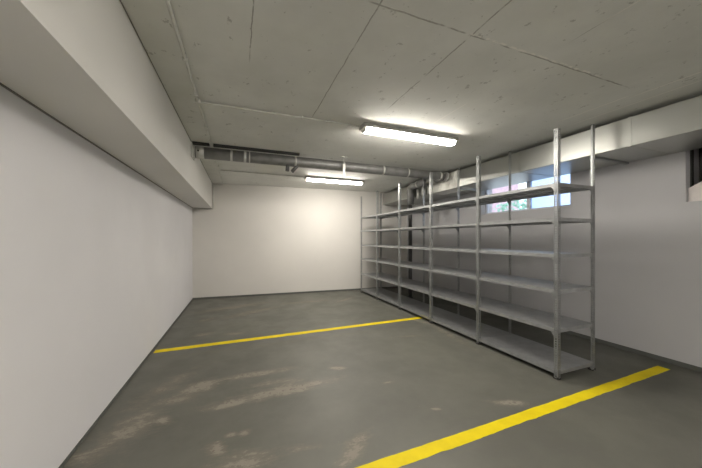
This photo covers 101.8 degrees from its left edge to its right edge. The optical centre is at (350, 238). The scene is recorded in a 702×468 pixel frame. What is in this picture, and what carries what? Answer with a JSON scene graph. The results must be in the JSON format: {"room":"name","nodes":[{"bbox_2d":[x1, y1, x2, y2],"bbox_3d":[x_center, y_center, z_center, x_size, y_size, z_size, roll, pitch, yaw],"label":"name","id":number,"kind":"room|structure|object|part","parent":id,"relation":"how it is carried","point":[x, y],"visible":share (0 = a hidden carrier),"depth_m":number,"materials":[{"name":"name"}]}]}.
{"room":"parking garage","nodes":[
{"label":"parking garage","id":0,"kind":"room"},
{"bbox_2d":[0,86,191,467],"bbox_3d":[-1.711,0.055,1.212,0.250,2.730,12.700,0,0,-21],"label":"wall","id":1,"kind":"structure","parent":0,"point":[96,256],"depth_m":1.84,"materials":[{"name":"paint"}]},
{"bbox_2d":[0,82,191,207],"bbox_3d":[-1.481,-0.710,0.979,0.010,0.007,12.100,0,0,-21],"label":"trim","id":2,"kind":"structure","parent":1,"relation":"attached to","point":[1,84],"depth_m":1.81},
{"bbox_2d":[0,0,211,207],"bbox_3d":[-1.288,-1.012,1.040,0.415,0.597,12.073,0,0,-21],"label":"beam","id":3,"kind":"structure","parent":1,"relation":"attached to","point":[83,63],"depth_m":1.50,"materials":[{"name":"paint"}]},
{"bbox_2d":[120,0,211,181],"bbox_3d":[-1.092,-1.308,1.117,0.005,0.005,12.074,0,0,-21],"label":"trim","id":4,"kind":"structure","parent":3,"relation":"attached to","point":[120,0],"depth_m":2.11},
{"bbox_2d":[58,299,192,467],"bbox_3d":[-1.483,1.407,0.978,0.006,0.026,12.100,0,0,-21],"label":"baseboard","id":5,"kind":"structure","parent":1,"relation":"attached to","point":[68,457],"depth_m":2.38,"materials":[{"name":"grey paint"}]},
{"bbox_2d":[192,183,406,298],"bbox_3d":[-0.989,0.055,7.802,5.880,2.730,0.943,0,0,-21],"label":"wall","id":6,"kind":"structure","parent":0,"point":[254,239],"depth_m":7.27,"materials":[{"name":"paint"}]},
{"bbox_2d":[193,286,397,299],"bbox_3d":[-1.023,1.400,7.477,5.578,0.040,0.008,0,0,-18],"label":"baseboard","id":7,"kind":"structure","parent":6,"relation":"attached to","point":[392,286],"depth_m":7.26,"materials":[{"name":"grey paint"}]},
{"bbox_2d":[63,287,701,467],"bbox_3d":[1.134,1.520,2.212,6.380,0.200,13.100,0,0,-21],"label":"floor","id":8,"kind":"structure","parent":0,"point":[353,397],"depth_m":2.54,"materials":[{"name":"paint"}]},
{"bbox_2d":[154,317,421,352],"bbox_3d":[-0.603,1.419,4.344,4.033,0.002,0.115,0,0,-22],"label":"parking line","id":9,"kind":"object","parent":8,"relation":"on","point":[406,319],"visible":1,"depth_m":4.13,"materials":[{"name":"yellow paint"}]},
{"bbox_2d":[407,205,412,297],"bbox_3d":[1.416,0.269,6.808,0.140,2.298,0.140,0,0,-21],"label":"drain pipe","id":10,"kind":"object","parent":8,"relation":"on","point":[409,206],"visible":0.59,"depth_m":6.77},
{"bbox_2d":[361,124,595,379],"bbox_3d":[1.444,0.101,5.300,0.608,2.662,5.017,0,0,-21],"label":"metal shelving","id":11,"kind":"object","parent":8,"relation":"on","point":[556,361],"visible":1,"depth_m":3.80,"materials":[{"name":"metal"}]},
{"bbox_3d":[0.282,0.149,7.515,0.040,2.518,0.040,0,0,-21],"label":"post","id":12,"kind":"part","parent":11,"relation":"part of","materials":[{"name":"metal"}]},
{"bbox_3d":[0.710,0.176,7.186,0.588,0.036,0.957,0,0,-21],"label":"shelf","id":13,"kind":"part","parent":11,"relation":"part of","materials":[{"name":"grey metal"}]},
{"bbox_3d":[0.710,-0.194,7.186,0.588,0.036,0.957,0,0,-21],"label":"shelf","id":14,"kind":"part","parent":11,"relation":"part of","materials":[{"name":"grey metal"}]},
{"bbox_3d":[0.710,0.538,7.186,0.588,0.036,0.957,0,0,-21],"label":"shelf","id":15,"kind":"part","parent":11,"relation":"part of","materials":[{"name":"grey metal"}]},
{"bbox_3d":[0.618,0.149,6.653,0.040,2.518,0.040,0,0,-21],"label":"post","id":16,"kind":"part","parent":11,"relation":"part of","materials":[{"name":"metal"}]},
{"bbox_3d":[0.710,-0.547,7.186,0.588,0.036,0.957,0,0,-21],"label":"shelf","id":17,"kind":"part","parent":11,"relation":"part of","materials":[{"name":"grey metal"}]},
{"bbox_3d":[0.710,0.933,7.186,0.588,0.036,0.957,0,0,-21],"label":"shelf","id":18,"kind":"part","parent":11,"relation":"part of","materials":[{"name":"grey metal"}]},
{"bbox_3d":[0.710,1.353,7.186,0.588,0.036,0.957,0,0,-21],"label":"shelf","id":19,"kind":"part","parent":11,"relation":"part of","materials":[{"name":"grey metal"}]},
{"bbox_3d":[0.804,0.089,7.718,0.040,2.638,0.040,0,0,-21],"label":"post","id":20,"kind":"part","parent":11,"relation":"part of","materials":[{"name":"metal"}]},
{"bbox_3d":[1.066,0.176,6.273,0.588,0.036,0.987,0,0,-21],"label":"shelf","id":21,"kind":"part","parent":11,"relation":"part of","materials":[{"name":"grey metal"}]},
{"bbox_3d":[1.066,-0.194,6.273,0.588,0.036,0.987,0,0,-21],"label":"shelf","id":22,"kind":"part","parent":11,"relation":"part of","materials":[{"name":"grey metal"}]},
{"bbox_3d":[1.066,-0.547,6.273,0.588,0.036,0.987,0,0,-21],"label":"shelf","id":23,"kind":"part","parent":11,"relation":"part of","materials":[{"name":"grey metal"}]},
{"bbox_3d":[0.979,0.149,5.726,0.040,2.518,0.040,0,0,-21],"label":"post","id":24,"kind":"part","parent":11,"relation":"part of","materials":[{"name":"metal"}]},
{"bbox_3d":[1.066,1.353,6.273,0.588,0.036,0.987,0,0,-21],"label":"shelf","id":25,"kind":"part","parent":11,"relation":"part of","materials":[{"name":"grey metal"}]},
{"bbox_3d":[1.066,0.538,6.273,0.588,0.036,0.987,0,0,-21],"label":"shelf","id":26,"kind":"part","parent":11,"relation":"part of","materials":[{"name":"grey metal"}]},
{"bbox_3d":[1.066,0.933,6.273,0.588,0.036,0.987,0,0,-21],"label":"shelf","id":27,"kind":"part","parent":11,"relation":"part of","materials":[{"name":"grey metal"}]},
{"bbox_3d":[1.501,0.089,5.929,0.040,2.638,0.040,0,0,-21],"label":"post","id":28,"kind":"part","parent":11,"relation":"part of","materials":[{"name":"metal"}]},
{"bbox_3d":[1.430,0.538,5.339,0.588,0.036,1.002,0,0,-21],"label":"shelf","id":29,"kind":"part","parent":11,"relation":"part of","materials":[{"name":"grey metal"}]},
{"bbox_3d":[1.430,-0.547,5.339,0.588,0.036,1.002,0,0,-21],"label":"shelf","id":30,"kind":"part","parent":11,"relation":"part of","materials":[{"name":"grey metal"}]},
{"bbox_3d":[1.430,-0.194,5.339,0.588,0.036,1.002,0,0,-21],"label":"shelf","id":31,"kind":"part","parent":11,"relation":"part of","materials":[{"name":"grey metal"}]},
{"bbox_3d":[1.430,0.933,5.339,0.588,0.036,1.002,0,0,-21],"label":"shelf","id":32,"kind":"part","parent":11,"relation":"part of","materials":[{"name":"grey metal"}]},
{"bbox_3d":[1.430,0.176,5.339,0.588,0.036,1.002,0,0,-21],"label":"shelf","id":33,"kind":"part","parent":11,"relation":"part of","materials":[{"name":"grey metal"}]},
{"bbox_3d":[1.430,1.353,5.339,0.588,0.036,1.002,0,0,-21],"label":"shelf","id":34,"kind":"part","parent":11,"relation":"part of","materials":[{"name":"grey metal"}]},
{"bbox_3d":[1.345,0.149,4.785,0.040,2.518,0.040,0,0,-21],"label":"post","id":35,"kind":"part","parent":11,"relation":"part of","materials":[{"name":"metal"}]},
{"bbox_3d":[1.867,0.089,4.988,0.040,2.638,0.040,0,0,-21],"label":"post","id":36,"kind":"part","parent":11,"relation":"part of","materials":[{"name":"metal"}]},
{"bbox_3d":[1.798,-0.194,4.393,0.588,0.036,1.012,0,0,-21],"label":"shelf","id":37,"kind":"part","parent":11,"relation":"part of","materials":[{"name":"grey metal"}]},
{"bbox_3d":[1.798,0.176,4.393,0.588,0.036,1.012,0,0,-21],"label":"shelf","id":38,"kind":"part","parent":11,"relation":"part of","materials":[{"name":"grey metal"}]},
{"bbox_3d":[1.798,-0.547,4.393,0.588,0.036,1.012,0,0,-21],"label":"shelf","id":39,"kind":"part","parent":11,"relation":"part of","materials":[{"name":"grey metal"}]},
{"bbox_3d":[1.798,0.538,4.393,0.588,0.036,1.012,0,0,-21],"label":"shelf","id":40,"kind":"part","parent":11,"relation":"part of","materials":[{"name":"grey metal"}]},
{"bbox_3d":[1.798,0.933,4.393,0.588,0.036,1.012,0,0,-21],"label":"shelf","id":41,"kind":"part","parent":11,"relation":"part of","materials":[{"name":"grey metal"}]},
{"bbox_3d":[1.798,1.353,4.393,0.588,0.036,1.012,0,0,-21],"label":"shelf","id":42,"kind":"part","parent":11,"relation":"part of","materials":[{"name":"grey metal"}]},
{"bbox_3d":[1.716,0.149,3.834,0.040,2.518,0.040,0,0,-21],"label":"post","id":43,"kind":"part","parent":11,"relation":"part of","materials":[{"name":"metal"}]},
{"bbox_3d":[2.237,0.089,4.037,0.040,2.638,0.040,0,0,-21],"label":"post","id":44,"kind":"part","parent":11,"relation":"part of","materials":[{"name":"metal"}]},
{"bbox_3d":[2.168,-0.547,3.443,0.588,0.036,1.012,0,0,-21],"label":"shelf","id":45,"kind":"part","parent":11,"relation":"part of","materials":[{"name":"grey metal"}]},
{"bbox_3d":[2.168,-0.194,3.443,0.588,0.036,1.012,0,0,-21],"label":"shelf","id":46,"kind":"part","parent":11,"relation":"part of","materials":[{"name":"grey metal"}]},
{"bbox_3d":[2.168,0.176,3.443,0.588,0.036,1.012,0,0,-21],"label":"shelf","id":47,"kind":"part","parent":11,"relation":"part of","materials":[{"name":"grey metal"}]},
{"bbox_3d":[2.168,0.538,3.443,0.588,0.036,1.012,0,0,-21],"label":"shelf","id":48,"kind":"part","parent":11,"relation":"part of","materials":[{"name":"grey metal"}]},
{"bbox_3d":[2.168,0.933,3.443,0.588,0.036,1.012,0,0,-21],"label":"shelf","id":49,"kind":"part","parent":11,"relation":"part of","materials":[{"name":"grey metal"}]},
{"bbox_3d":[2.168,1.353,3.443,0.588,0.036,1.012,0,0,-21],"label":"shelf","id":50,"kind":"part","parent":11,"relation":"part of","materials":[{"name":"grey metal"}]},
{"bbox_3d":[2.086,0.149,2.884,0.040,2.518,0.040,0,0,-21],"label":"post","id":51,"kind":"part","parent":11,"relation":"part of","materials":[{"name":"metal"}]},
{"bbox_3d":[2.607,0.089,3.087,0.040,2.638,0.040,0,0,-21],"label":"post","id":52,"kind":"part","parent":11,"relation":"part of","materials":[{"name":"metal"}]},
{"bbox_2d":[355,366,669,467],"bbox_3d":[1.158,1.419,2.180,4.944,0.002,0.109,0,0,-23],"label":"parking line","id":53,"kind":"object","parent":8,"relation":"on","point":[412,455],"visible":1,"depth_m":2.17,"materials":[{"name":"yellow paint"}]},
{"bbox_2d":[121,0,701,192],"bbox_3d":[1.134,-1.435,2.212,6.380,0.250,13.100,0,0,-21],"label":"ceiling","id":54,"kind":"structure","parent":0,"point":[498,77],"depth_m":2.22,"materials":[{"name":"paint"}]},
{"bbox_2d":[165,0,222,209],"bbox_3d":[-1.155,-0.993,1.111,0.656,0.633,12.068,0,0,-21],"label":"conduit","id":55,"kind":"object","parent":54,"relation":"attached to","point":[184,58],"visible":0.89,"depth_m":2.23,"materials":[{"name":"white plastic"}]},
{"bbox_2d":[220,170,303,176],"bbox_3d":[-1.728,-1.296,5.691,1.600,0.027,0.030,0,0,-21],"label":"conduit","id":56,"kind":"object","parent":54,"relation":"attached to","point":[220,170],"visible":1,"depth_m":5.66,"materials":[{"name":"white plastic"}]},
{"bbox_2d":[201,101,359,126],"bbox_3d":[-0.663,-1.296,2.999,1.630,0.027,0.030,0,0,-21],"label":"conduit","id":57,"kind":"object","parent":54,"relation":"attached to","point":[203,102],"visible":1,"depth_m":2.95,"materials":[{"name":"white plastic"}]},
{"bbox_2d":[191,141,448,204],"bbox_3d":[-0.366,-1.044,5.250,4.357,0.529,1.350,0,0,-21],"label":"pipe","id":58,"kind":"object","parent":54,"relation":"attached to","point":[199,152],"visible":0.98,"depth_m":4.40,"materials":[{"name":"metal"}]},
{"bbox_2d":[304,176,363,184],"bbox_3d":[-0.356,-1.264,6.247,1.330,0.090,0.176,0,0,-21],"label":"ceiling light","id":59,"kind":"object","parent":54,"relation":"attached to","point":[306,178],"visible":1,"depth_m":6.18,"materials":[{"name":"white plastic"}]},
{"bbox_2d":[341,156,347,177],"bbox_3d":[-0.113,-1.139,4.582,0.120,0.339,0.040,0,0,-21],"label":"strap","id":60,"kind":"object","parent":54,"relation":"hanging from","point":[341,156],"visible":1,"depth_m":4.58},
{"bbox_2d":[359,122,458,145],"bbox_3d":[0.742,-1.264,3.509,1.330,0.090,0.176,0,0,-21],"label":"ceiling light","id":61,"kind":"object","parent":54,"relation":"attached to","point":[367,128],"visible":0.97,"depth_m":3.43,"materials":[{"name":"white plastic"}]},
{"bbox_2d":[407,150,701,367],"bbox_3d":[3.909,0.055,2.915,0.300,2.730,11.795,0,0,-21],"label":"wall","id":62,"kind":"structure","parent":0,"point":[648,234],"depth_m":3.69,"materials":[{"name":"paint"}]},
{"bbox_2d":[485,174,569,213],"bbox_3d":[3.063,-0.790,5.040,0.054,0.620,1.670,0,0,-21],"label":"window","id":63,"kind":"structure","parent":62,"relation":"in","point":[544,202],"depth_m":4.92,"materials":[{"name":"clear glass"}]},
{"bbox_3d":[2.929,-0.790,5.383,0.006,0.550,0.865,0,0,-21],"label":"pane","id":64,"kind":"part","parent":63,"relation":"part of","materials":[{"name":"clear glass"}]},
{"bbox_3d":[3.064,-0.790,5.041,0.050,0.620,1.670,0,0,-21],"label":"frame","id":65,"kind":"part","parent":63,"relation":"part of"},
{"bbox_3d":[3.231,-0.790,4.609,0.006,0.550,0.675,0,0,-21],"label":"pane","id":66,"kind":"part","parent":63,"relation":"part of","materials":[{"name":"clear glass"}]},
{"bbox_2d":[383,95,701,205],"bbox_3d":[3.392,-1.097,2.702,0.808,0.335,11.733,0,0,-21],"label":"beam","id":67,"kind":"structure","parent":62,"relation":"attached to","point":[676,127],"depth_m":3.36,"materials":[{"name":"paint"}]},
{"bbox_3d":[3.125,-0.942,3.439,0.720,0.025,0.036,0,0,-21],"label":"support rail","id":68,"kind":"part","parent":67,"relation":"part of","materials":[{"name":"metal"}]},
{"bbox_2d":[563,331,701,372],"bbox_3d":[3.772,1.393,2.845,0.006,0.055,11.765,0,0,-21],"label":"baseboard","id":69,"kind":"structure","parent":62,"relation":"attached to","point":[639,352],"depth_m":3.46,"materials":[{"name":"grey paint"}]},
{"bbox_2d":[688,181,701,201],"bbox_3d":[3.903,-0.716,2.688,0.025,0.628,0.976,0,0,-21],"label":"board","id":70,"kind":"object","parent":62,"relation":"on","point":[694,192],"visible":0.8,"depth_m":3.09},
{"bbox_2d":[690,148,701,186],"bbox_3d":[3.970,-0.750,2.689,0.050,0.700,1.030,0,0,-21],"label":"window","id":71,"kind":"structure","parent":62,"relation":"in","point":[696,154],"depth_m":3.13,"materials":[{"name":"black glass"}]},
{"bbox_3d":[3.970,-0.750,2.689,0.050,0.700,1.030,0,0,-21],"label":"frame","id":72,"kind":"part","parent":71,"relation":"part of","materials":[{"name":"black metal"}]}
]}

